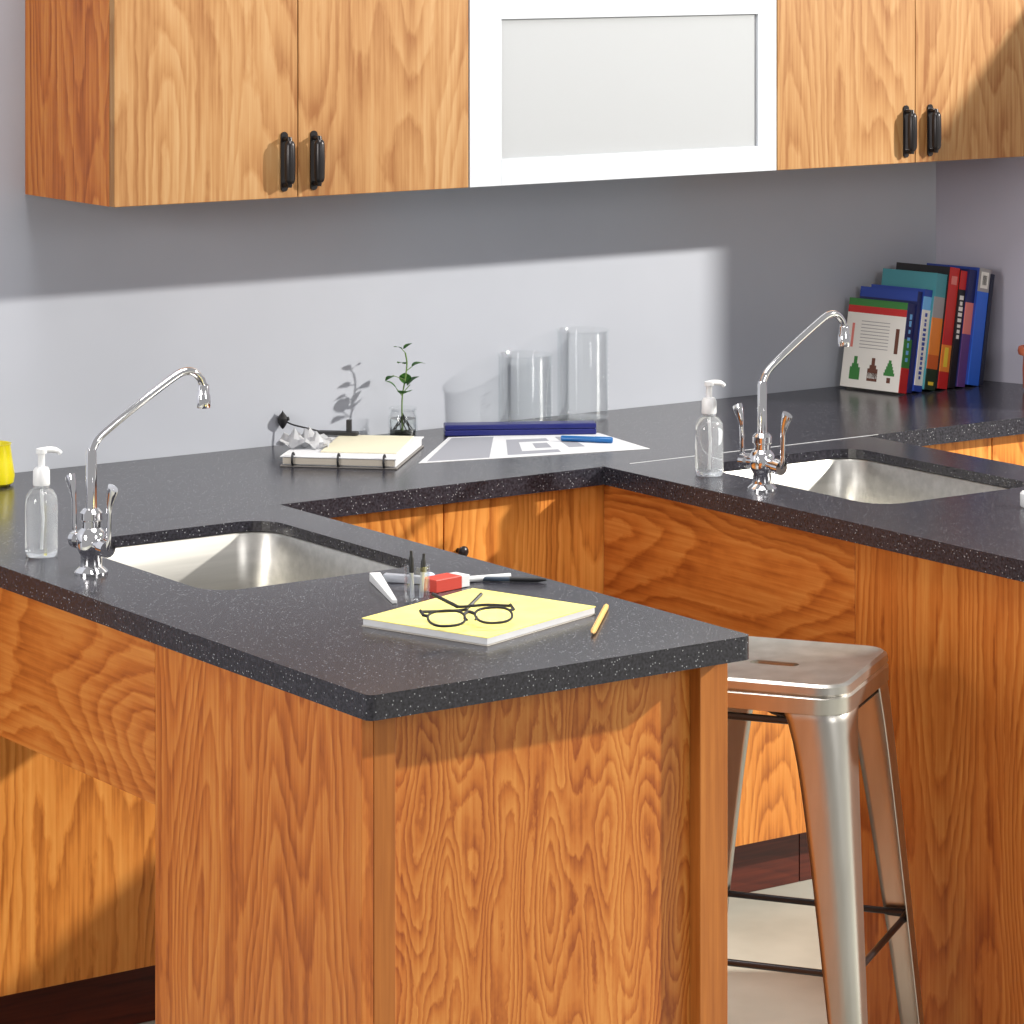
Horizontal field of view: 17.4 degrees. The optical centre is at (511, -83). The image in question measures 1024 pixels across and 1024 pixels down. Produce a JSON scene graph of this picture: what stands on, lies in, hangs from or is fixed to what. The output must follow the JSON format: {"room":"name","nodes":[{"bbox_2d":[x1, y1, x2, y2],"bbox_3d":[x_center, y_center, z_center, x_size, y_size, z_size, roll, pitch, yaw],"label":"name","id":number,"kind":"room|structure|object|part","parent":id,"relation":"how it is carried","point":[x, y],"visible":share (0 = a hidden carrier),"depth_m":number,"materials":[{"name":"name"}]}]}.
{"room":"science classroom","nodes":[
{"label":"science classroom","id":0,"kind":"room"},
{"bbox_2d":[0,0,935,472],"bbox_3d":[0.254,0.465,7.247,9.400,3.000,0.100,0,0,-35],"label":"wall","id":1,"kind":"structure","parent":0,"point":[512,299],"depth_m":6.86,"materials":[{"name":"grey paint"}]},
{"bbox_2d":[25,0,467,206],"bbox_3d":[-0.495,0.135,6.423,0.777,0.779,0.387,0,0,-35],"label":"upper cabinet","id":2,"kind":"object","parent":1,"relation":"attached to","point":[128,103],"visible":1,"depth_m":6.26,"materials":[{"name":"brown wood"}]},
{"bbox_3d":[-0.568,0.135,6.187,0.388,0.779,0.020,0,0,-35],"label":"door","id":3,"kind":"part","parent":2,"relation":"part of","materials":[{"name":"brown wood"}]},
{"bbox_3d":[-0.418,0.457,6.260,0.021,0.112,0.032,0,0,-35],"label":"handle","id":4,"kind":"part","parent":2,"relation":"part of","materials":[{"name":"black metal"}]},
{"bbox_3d":[-0.365,0.457,6.297,0.021,0.112,0.032,0,0,-35],"label":"handle","id":5,"kind":"part","parent":2,"relation":"part of","materials":[{"name":"black metal"}]},
{"bbox_3d":[-0.249,0.135,6.411,0.387,0.779,0.020,0,0,-35],"label":"door","id":6,"kind":"part","parent":2,"relation":"part of","materials":[{"name":"brown wood"}]},
{"bbox_2d":[468,0,775,187],"bbox_3d":[0.132,0.135,6.883,0.774,0.779,0.355,0,0,-35],"label":"upper cabinet","id":7,"kind":"object","parent":1,"relation":"attached to","point":[559,91],"visible":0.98,"depth_m":6.73,"materials":[{"name":"white paint"}]},
{"bbox_3d":[0.240,0.336,6.752,0.648,0.274,0.005,0,0,-35],"label":"glass panel","id":8,"kind":"part","parent":7,"relation":"part of","materials":[{"name":"grey glass"}]},
{"bbox_2d":[776,0,1023,169],"bbox_3d":[0.771,0.135,7.311,0.761,0.779,0.387,0,0,-35],"label":"upper cabinet","id":9,"kind":"object","parent":1,"relation":"attached to","point":[859,82],"visible":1,"depth_m":7.14,"materials":[{"name":"brown wood"}]},
{"bbox_3d":[0.703,0.135,7.078,0.381,0.779,0.020,0,0,-35],"label":"door","id":10,"kind":"part","parent":9,"relation":"part of","materials":[{"name":"brown wood"}]},
{"bbox_3d":[0.852,0.457,7.151,0.021,0.112,0.032,0,0,-35],"label":"handle","id":11,"kind":"part","parent":9,"relation":"part of","materials":[{"name":"black metal"}]},
{"bbox_3d":[0.908,0.457,7.190,0.021,0.112,0.032,0,0,-35],"label":"handle","id":12,"kind":"part","parent":9,"relation":"part of","materials":[{"name":"black metal"}]},
{"bbox_3d":[1.015,0.135,7.297,0.378,0.779,0.020,0,0,-35],"label":"door","id":13,"kind":"part","parent":9,"relation":"part of","materials":[{"name":"brown wood"}]},
{"bbox_2d":[138,879,827,1023],"bbox_3d":[2.149,1.990,4.546,9.400,0.050,6.700,0,0,-35],"label":"floor","id":14,"kind":"structure","parent":0,"point":[770,932],"depth_m":6.33,"materials":[{"name":"beige plastic"}]},
{"bbox_2d":[0,504,442,1023],"bbox_3d":[-0.655,1.526,6.192,0.917,0.878,0.576,0,0,-35],"label":"base cabinet","id":15,"kind":"object","parent":14,"relation":"on","point":[77,849],"visible":0.04,"depth_m":5.81,"materials":[{"name":"brown wood"}]},
{"bbox_3d":[-0.698,1.465,5.852,0.457,0.755,0.020,0,0,-35],"label":"door","id":16,"kind":"part","parent":15,"relation":"part of","materials":[{"name":"brown wood"}]},
{"bbox_3d":[-0.321,1.465,6.117,0.457,0.755,0.020,0,0,-35],"label":"door","id":17,"kind":"part","parent":15,"relation":"part of","materials":[{"name":"brown wood"}]},
{"bbox_2d":[0,588,727,1023],"bbox_3d":[-0.321,1.526,5.299,0.641,0.878,1.315,0,0,-35],"label":"base cabinet","id":18,"kind":"object","parent":14,"relation":"on","point":[557,857],"visible":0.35,"depth_m":4.82,"materials":[{"name":"brown wood"}]},
{"bbox_3d":[-0.364,1.526,4.819,0.020,0.878,0.579,0,0,-35],"label":"panel","id":19,"kind":"part","parent":18,"relation":"part of","materials":[{"name":"brown wood"}]},
{"bbox_2d":[0,505,748,720],"bbox_3d":[-0.304,1.069,5.262,0.666,0.035,1.336,0,0,-35],"label":"countertop","id":20,"kind":"structure","parent":18,"relation":"on","point":[308,639],"depth_m":4.97,"materials":[{"name":"black stone"}]},
{"bbox_2d":[25,446,61,558],"bbox_3d":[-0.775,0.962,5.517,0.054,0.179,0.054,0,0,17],"label":"pump bottle","id":21,"kind":"object","parent":20,"relation":"on","point":[41,503],"visible":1,"depth_m":5.50,"materials":[{"name":"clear plastic"}]},
{"bbox_2d":[65,367,210,576],"bbox_3d":[-0.624,0.893,5.442,0.157,0.316,0.245,0,0,34],"label":"faucet","id":22,"kind":"object","parent":20,"relation":"on","point":[91,541],"visible":1,"depth_m":5.36,"materials":[{"name":"silver metal"}]},
{"bbox_3d":[-0.712,0.953,5.422,0.014,0.108,0.037,0,0,-35],"label":"wrist blade","id":23,"kind":"part","parent":22,"relation":"part of","materials":[{"name":"silver metal"}]},
{"bbox_3d":[-0.637,0.953,5.315,0.014,0.108,0.037,0,0,-35],"label":"wrist blade","id":24,"kind":"part","parent":22,"relation":"part of","materials":[{"name":"silver metal"}]},
{"bbox_3d":[-0.593,0.843,5.431,0.225,0.216,0.018,0,0,-38],"label":"spout","id":25,"kind":"part","parent":22,"relation":"part of","materials":[{"name":"silver metal"}]},
{"bbox_2d":[107,531,398,589],"bbox_3d":[-0.450,1.160,5.538,0.453,0.180,0.562,0,0,-35],"label":"sink","id":26,"kind":"object","parent":20,"relation":"in","point":[247,559],"visible":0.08,"depth_m":5.78,"materials":[{"name":"metal"}]},
{"bbox_2d":[369,572,419,603],"bbox_3d":[-0.166,1.044,5.227,0.080,0.014,0.180,0,0,-14],"label":"tweezers","id":27,"kind":"object","parent":20,"relation":"on","point":[380,582],"visible":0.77,"depth_m":5.28,"materials":[{"name":"white plastic"}]},
{"bbox_3d":[-0.199,1.044,5.219,0.018,0.014,0.179,0,0,-12],"label":"arm","id":28,"kind":"part","parent":27,"relation":"part of","materials":[{"name":"white plastic"}]},
{"bbox_3d":[-0.172,1.044,5.294,0.062,0.013,0.014,0,0,15],"label":"arm","id":29,"kind":"part","parent":27,"relation":"part of","materials":[{"name":"silver metal"}]},
{"bbox_2d":[425,572,434,576],"bbox_3d":[-0.131,1.043,5.297,0.022,0.016,0.019,0,0,-35],"label":"eraser","id":30,"kind":"object","parent":20,"relation":"on","point":[426,573],"visible":0.41,"depth_m":5.29,"materials":[{"name":"white rubber"}]},
{"bbox_2d":[424,572,469,592],"bbox_3d":[-0.104,1.041,5.248,0.034,0.020,0.074,0,0,45],"label":"eraser","id":31,"kind":"object","parent":20,"relation":"on","point":[438,583],"visible":0.91,"depth_m":5.23,"materials":[{"name":"red rubber"}]},
{"bbox_2d":[362,588,595,645],"bbox_3d":[-0.048,1.045,5.010,0.232,0.012,0.274,0,0,36],"label":"pad","id":32,"kind":"object","parent":20,"relation":"on","point":[530,614],"visible":0.98,"depth_m":4.98,"materials":[{"name":"yellow paper"},{"name":"white paper"}]},
{"bbox_2d":[419,592,514,627],"bbox_3d":[-0.070,1.013,4.914,0.143,0.035,0.090,0,0,-18],"label":"eyeglasses","id":33,"kind":"object","parent":32,"relation":"on","point":[472,603],"visible":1,"depth_m":4.90,"materials":[{"name":"black plastic"}]},
{"bbox_3d":[-0.062,1.019,4.890,0.143,0.021,0.039,0,0,-18],"label":"frame","id":34,"kind":"part","parent":33,"relation":"part of","materials":[{"name":"black plastic"}]},
{"bbox_2d":[470,573,510,581],"bbox_3d":[-0.058,1.046,5.302,0.121,0.010,0.014,0,0,-21],"label":"stick","id":35,"kind":"object","parent":20,"relation":"on","point":[476,578],"visible":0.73,"depth_m":5.30,"materials":[{"name":"white plastic"}]},
{"bbox_2d":[483,576,546,581],"bbox_3d":[-0.009,1.047,5.302,0.130,0.008,0.008,0,0,5],"label":"pen","id":36,"kind":"object","parent":20,"relation":"on","point":[487,578],"visible":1,"depth_m":5.30,"materials":[{"name":"black plastic"}]},
{"bbox_2d":[591,604,608,633],"bbox_3d":[0.130,1.047,4.993,0.008,0.008,0.197,0,0,8],"label":"pencil","id":37,"kind":"object","parent":20,"relation":"on","point":[604,609],"visible":1,"depth_m":4.99,"materials":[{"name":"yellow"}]},
{"bbox_3d":[-0.146,1.022,5.142,0.041,0.057,0.041,0,0,-35],"label":"vial","id":38,"kind":"object","parent":20,"relation":"on","visible":0},
{"bbox_2d":[409,550,413,597],"bbox_3d":[-0.154,1.008,5.138,0.008,0.074,0.011,0,0,10],"label":"marker","id":39,"kind":"object","parent":38,"relation":"in","point":[411,558],"visible":1,"depth_m":5.14,"materials":[{"name":"black plastic"}]},
{"bbox_2d":[419,553,425,597],"bbox_3d":[-0.137,1.010,5.144,0.010,0.068,0.008,0,0,10],"label":"marker","id":40,"kind":"object","parent":38,"relation":"in","point":[423,561],"visible":1,"depth_m":5.14,"materials":[{"name":"beige plastic"}]},
{"bbox_3d":[0.039,1.526,4.789,0.532,0.878,0.018,0,0,-35],"label":"panel","id":41,"kind":"part","parent":18,"relation":"part of","materials":[{"name":"brown wood"}]},
{"bbox_3d":[0.289,1.526,4.942,0.052,0.878,0.029,0,0,-35],"label":"corner post","id":42,"kind":"part","parent":18,"relation":"part of","materials":[{"name":"brown wood"}]},
{"bbox_2d":[443,485,805,891],"bbox_3d":[0.098,1.526,6.720,0.917,0.878,0.576,0,0,-35],"label":"base cabinet","id":43,"kind":"object","parent":14,"relation":"on","point":[558,535],"visible":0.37,"depth_m":6.43,"materials":[{"name":"brown wood"}]},
{"bbox_3d":[-0.094,1.182,6.249,0.022,0.022,0.024,0,0,-35],"label":"knob","id":44,"kind":"part","parent":43,"relation":"part of","materials":[{"name":"black metal"}]},
{"bbox_3d":[0.055,1.465,6.381,0.457,0.755,0.020,0,0,-35],"label":"door","id":45,"kind":"part","parent":43,"relation":"part of","materials":[{"name":"brown wood"}]},
{"bbox_3d":[0.432,1.465,6.645,0.457,0.755,0.020,0,0,-35],"label":"door","id":46,"kind":"part","parent":43,"relation":"part of","materials":[{"name":"brown wood"}]},
{"bbox_2d":[604,485,1023,1023],"bbox_3d":[0.817,1.526,6.097,0.641,0.878,1.315,0,0,-35],"label":"base cabinet","id":47,"kind":"object","parent":14,"relation":"on","point":[952,637],"visible":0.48,"depth_m":5.71,"materials":[{"name":"brown wood"}]},
{"bbox_2d":[604,434,1023,581],"bbox_3d":[0.844,1.055,6.068,0.693,0.062,1.336,0,0,-35],"label":"countertop","id":48,"kind":"structure","parent":47,"relation":"on","point":[983,532],"depth_m":6.03,"materials":[{"name":"grey stone"}]},
{"bbox_2d":[695,380,725,476],"bbox_3d":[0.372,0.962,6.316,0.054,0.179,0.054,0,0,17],"label":"pump bottle","id":49,"kind":"object","parent":48,"relation":"on","point":[708,427],"visible":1,"depth_m":6.30,"materials":[{"name":"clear plastic"}]},
{"bbox_2d":[733,310,849,491],"bbox_3d":[0.507,0.893,6.230,0.156,0.316,0.247,0,0,33],"label":"faucet","id":50,"kind":"object","parent":48,"relation":"on","point":[762,462],"visible":1,"depth_m":6.15,"materials":[{"name":"silver metal"}]},
{"bbox_3d":[0.422,0.953,6.209,0.014,0.108,0.037,0,0,-35],"label":"wrist blade","id":51,"kind":"part","parent":50,"relation":"part of","materials":[{"name":"silver metal"}]},
{"bbox_3d":[0.498,0.953,6.102,0.014,0.108,0.037,0,0,-35],"label":"wrist blade","id":52,"kind":"part","parent":50,"relation":"part of","materials":[{"name":"silver metal"}]},
{"bbox_3d":[0.539,0.843,6.222,0.225,0.216,0.018,0,0,-40],"label":"spout","id":53,"kind":"part","parent":50,"relation":"part of","materials":[{"name":"silver metal"}]},
{"bbox_2d":[723,458,1010,503],"bbox_3d":[0.663,1.160,6.319,0.447,0.180,0.592,0,0,-35],"label":"sink","id":54,"kind":"object","parent":48,"relation":"in","point":[860,480],"visible":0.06,"depth_m":6.57,"materials":[{"name":"metal"}]},
{"bbox_3d":[0.929,1.038,5.976,0.044,0.027,0.044,0,0,-35],"label":"bottle cap","id":55,"kind":"part","parent":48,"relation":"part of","materials":[{"name":"white plastic"}]},
{"bbox_3d":[0.774,1.526,5.618,0.020,0.878,0.579,0,0,-35],"label":"panel","id":56,"kind":"part","parent":47,"relation":"part of","materials":[{"name":"brown wood"}]},
{"bbox_2d":[728,636,923,1023],"bbox_3d":[0.427,1.585,5.446,0.426,0.760,0.426,0,0,21],"label":"metal stool","id":57,"kind":"object","parent":14,"relation":"on","point":[833,699],"visible":0.53,"depth_m":5.30,"materials":[{"name":"metal"}]},
{"bbox_3d":[0.336,1.599,5.648,0.142,0.728,0.144,0,0,-24],"label":"leg","id":58,"kind":"part","parent":57,"relation":"part of","materials":[{"name":"metal"}]},
{"bbox_3d":[0.377,1.269,5.317,0.276,0.012,0.012,0,0,21],"label":"seat rail","id":59,"kind":"part","parent":57,"relation":"part of","materials":[{"name":"grey metal"}]},
{"bbox_3d":[0.363,1.649,5.279,0.349,0.014,0.015,0,0,21],"label":"foot rail","id":60,"kind":"part","parent":57,"relation":"part of","materials":[{"name":"grey metal"}]},
{"bbox_3d":[0.427,1.229,5.446,0.322,0.048,0.322,0,0,21],"label":"seat","id":61,"kind":"part","parent":57,"relation":"part of","materials":[{"name":"metal"}]},
{"bbox_3d":[0.490,1.649,5.612,0.349,0.014,0.015,0,0,21],"label":"foot rail","id":62,"kind":"part","parent":57,"relation":"part of","materials":[{"name":"grey metal"}]},
{"bbox_3d":[0.517,1.599,5.243,0.142,0.728,0.144,0,0,-24],"label":"leg","id":63,"kind":"part","parent":57,"relation":"part of","materials":[{"name":"metal"}]},
{"bbox_3d":[0.556,1.269,5.396,0.012,0.012,0.276,0,0,21],"label":"seat rail","id":64,"kind":"part","parent":57,"relation":"part of","materials":[{"name":"grey metal"}]},
{"bbox_3d":[0.593,1.649,5.382,0.015,0.014,0.349,0,0,21],"label":"foot rail","id":65,"kind":"part","parent":57,"relation":"part of","materials":[{"name":"grey metal"}]},
{"bbox_3d":[0.629,1.599,5.536,0.144,0.728,0.142,0,0,-24],"label":"leg","id":66,"kind":"part","parent":57,"relation":"part of","materials":[{"name":"metal"}]},
{"bbox_2d":[799,434,1023,880],"bbox_3d":[0.804,1.526,7.216,0.802,0.878,0.576,0,0,-35],"label":"base cabinet","id":67,"kind":"object","parent":14,"relation":"on","point":[1008,449],"visible":0.07,"depth_m":7.02,"materials":[{"name":"brown wood"}]},
{"bbox_2d":[0,380,1023,536],"bbox_3d":[-0.274,1.069,6.457,3.828,0.035,0.583,0,0,-35],"label":"countertop","id":68,"kind":"structure","parent":67,"relation":"on","point":[201,483],"depth_m":6.44,"materials":[{"name":"black stone"}]},
{"bbox_2d":[0,441,14,487],"bbox_3d":[-0.961,1.012,6.202,0.080,0.078,0.080,0,0,-35],"label":"cup","id":69,"kind":"object","parent":68,"relation":"on","point":[7,474],"visible":1,"depth_m":6.18,"materials":[{"name":"yellow plastic"}]},
{"bbox_2d":[280,435,423,469],"bbox_3d":[-0.310,1.037,6.529,0.228,0.029,0.289,0,0,9],"label":"notebook","id":70,"kind":"object","parent":68,"relation":"on","point":[299,456],"visible":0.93,"depth_m":6.41,"materials":[{"name":"white paper"}]},
{"bbox_2d":[276,426,331,448],"bbox_3d":[-0.405,1.009,6.528,0.100,0.038,0.085,0,0,5],"label":"crumpled paper","id":71,"kind":"object","parent":70,"relation":"on","point":[295,438],"visible":1,"depth_m":6.51,"materials":[{"name":"white paper"}]},
{"bbox_2d":[277,411,358,435],"bbox_3d":[-0.387,1.004,6.663,0.165,0.046,0.022,0,0,9],"label":"wire stand","id":72,"kind":"object","parent":70,"relation":"on","point":[282,419],"visible":0.92,"depth_m":6.65,"materials":[{"name":"black metal"}]},
{"bbox_3d":[-0.420,1.011,6.668,0.073,0.023,0.003,0,0,9],"label":"wire arm","id":73,"kind":"part","parent":72,"relation":"part of","materials":[{"name":"black plastic"}]},
{"bbox_2d":[321,435,413,453],"bbox_3d":[-0.282,1.029,6.548,0.148,0.002,0.211,0,0,7],"label":"sheets","id":74,"kind":"object","parent":70,"relation":"on","point":[376,444],"visible":1,"depth_m":6.54,"materials":[{"name":"beige paper"}]},
{"bbox_2d":[385,343,425,435],"bbox_3d":[-0.216,0.956,6.765,0.075,0.190,0.064,0,0,10],"label":"plant","id":75,"kind":"object","parent":68,"relation":"on","point":[402,425],"visible":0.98,"depth_m":6.75,"materials":[{"name":"green plant"}]},
{"bbox_3d":[-0.218,0.954,6.765,0.049,0.171,0.009,0,0,-29],"label":"stem","id":76,"kind":"part","parent":75,"relation":"part of","materials":[{"name":"green plant"}]},
{"bbox_2d":[443,421,595,435],"bbox_3d":[0.016,1.039,6.814,0.309,0.022,0.040,0,0,-5],"label":"binder","id":77,"kind":"object","parent":68,"relation":"on","point":[523,427],"visible":1,"depth_m":6.80,"materials":[{"name":"blue plastic"}]},
{"bbox_3d":[0.016,1.033,6.814,0.309,0.010,0.040,0,0,-5],"label":"case lid","id":78,"kind":"part","parent":77,"relation":"part of","materials":[{"name":"blue plastic"}]},
{"bbox_2d":[419,433,649,462],"bbox_3d":[-0.005,1.051,6.671,0.486,0.001,0.281,0,0,-21],"label":"printed sheet","id":79,"kind":"object","parent":68,"relation":"on","point":[507,446],"visible":0.98,"depth_m":6.64,"materials":[{"name":"white paper"}]},
{"bbox_2d":[561,435,612,442],"bbox_3d":[0.150,1.044,6.707,0.106,0.012,0.012,0,0,14],"label":"marker pen","id":80,"kind":"object","parent":79,"relation":"on","point":[596,439],"visible":1,"depth_m":6.70,"materials":[{"name":"blue plastic"}]},
{"bbox_2d":[840,297,915,393],"bbox_3d":[0.815,0.951,7.453,0.165,0.200,0.063,0,0,44],"label":"book","id":81,"kind":"object","parent":68,"relation":"on","point":[877,357],"visible":1,"depth_m":7.44,"materials":[{"name":"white paper"}]},
{"bbox_2d":[860,286,922,392],"bbox_3d":[0.834,0.939,7.468,0.162,0.223,0.055,0,0,44],"label":"book","id":82,"kind":"object","parent":68,"relation":"on","point":[895,295],"visible":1,"depth_m":7.44,"materials":[{"name":"blue paper"}]},
{"bbox_2d":[871,284,932,391],"bbox_3d":[0.858,0.937,7.476,0.150,0.227,0.069,0,0,44],"label":"book","id":83,"kind":"object","parent":68,"relation":"on","point":[927,294],"visible":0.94,"depth_m":7.42,"materials":[{"name":"blue paper"}]},
{"bbox_2d":[881,268,947,390],"bbox_3d":[0.889,0.920,7.498,0.152,0.261,0.084,0,0,44],"label":"book","id":84,"kind":"object","parent":68,"relation":"on","point":[937,282],"visible":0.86,"depth_m":7.45,"materials":[{"name":"teal paper"}]},
{"bbox_2d":[896,262,959,388],"bbox_3d":[0.920,0.915,7.521,0.152,0.272,0.083,0,0,44],"label":"book","id":85,"kind":"object","parent":68,"relation":"on","point":[953,273],"visible":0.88,"depth_m":7.47,"materials":[{"name":"red paper"}]},
{"bbox_2d":[947,270,966,388],"bbox_3d":[0.944,0.920,7.537,0.150,0.262,0.069,0,0,44],"label":"book","id":86,"kind":"object","parent":68,"relation":"on","point":[963,274],"visible":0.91,"depth_m":7.48,"materials":[{"name":"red paper"}]},
{"bbox_2d":[927,263,990,385],"bbox_3d":[0.996,0.918,7.572,0.150,0.265,0.087,0,0,44],"label":"book","id":87,"kind":"object","parent":68,"relation":"on","point":[983,275],"visible":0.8,"depth_m":7.52,"materials":[{"name":"blue paper"}]},
{"bbox_2d":[955,268,976,386],"bbox_3d":[0.966,0.919,7.552,0.150,0.263,0.075,0,0,44],"label":"book","id":88,"kind":"object","parent":68,"relation":"on","point":[971,274],"visible":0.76,"depth_m":7.50,"materials":[{"name":"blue paper"}]},
{"bbox_2d":[979,274,994,384],"bbox_3d":[1.016,0.927,7.589,0.150,0.248,0.057,0,0,44],"label":"book","id":89,"kind":"object","parent":68,"relation":"on","point":[992,276],"visible":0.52,"depth_m":7.54,"materials":[{"name":"blue paper"}]},
{"bbox_2d":[1018,345,1023,387],"bbox_3d":[1.181,1.002,7.436,0.116,0.099,0.116,0,0,-35],"label":"clay pot","id":90,"kind":"object","parent":68,"relation":"on","point":[1021,347],"visible":1,"depth_m":7.43,"materials":[{"name":"ceramic"}]},
{"bbox_3d":[0.812,1.465,6.911,0.465,0.755,0.020,0,0,-35],"label":"door","id":91,"kind":"part","parent":67,"relation":"part of","materials":[{"name":"brown wood"}]},
{"bbox_3d":[1.141,1.465,7.143,0.334,0.755,0.020,0,0,-35],"label":"door","id":92,"kind":"part","parent":67,"relation":"part of","materials":[{"name":"brown wood"}]},
{"bbox_2d":[936,157,1023,383],"bbox_3d":[1.534,0.990,7.338,1.317,1.950,0.114,0,0,37],"label":"wall","id":93,"kind":"structure","parent":0,"point":[980,202],"depth_m":7.60,"materials":[{"name":"paint"}]}
]}

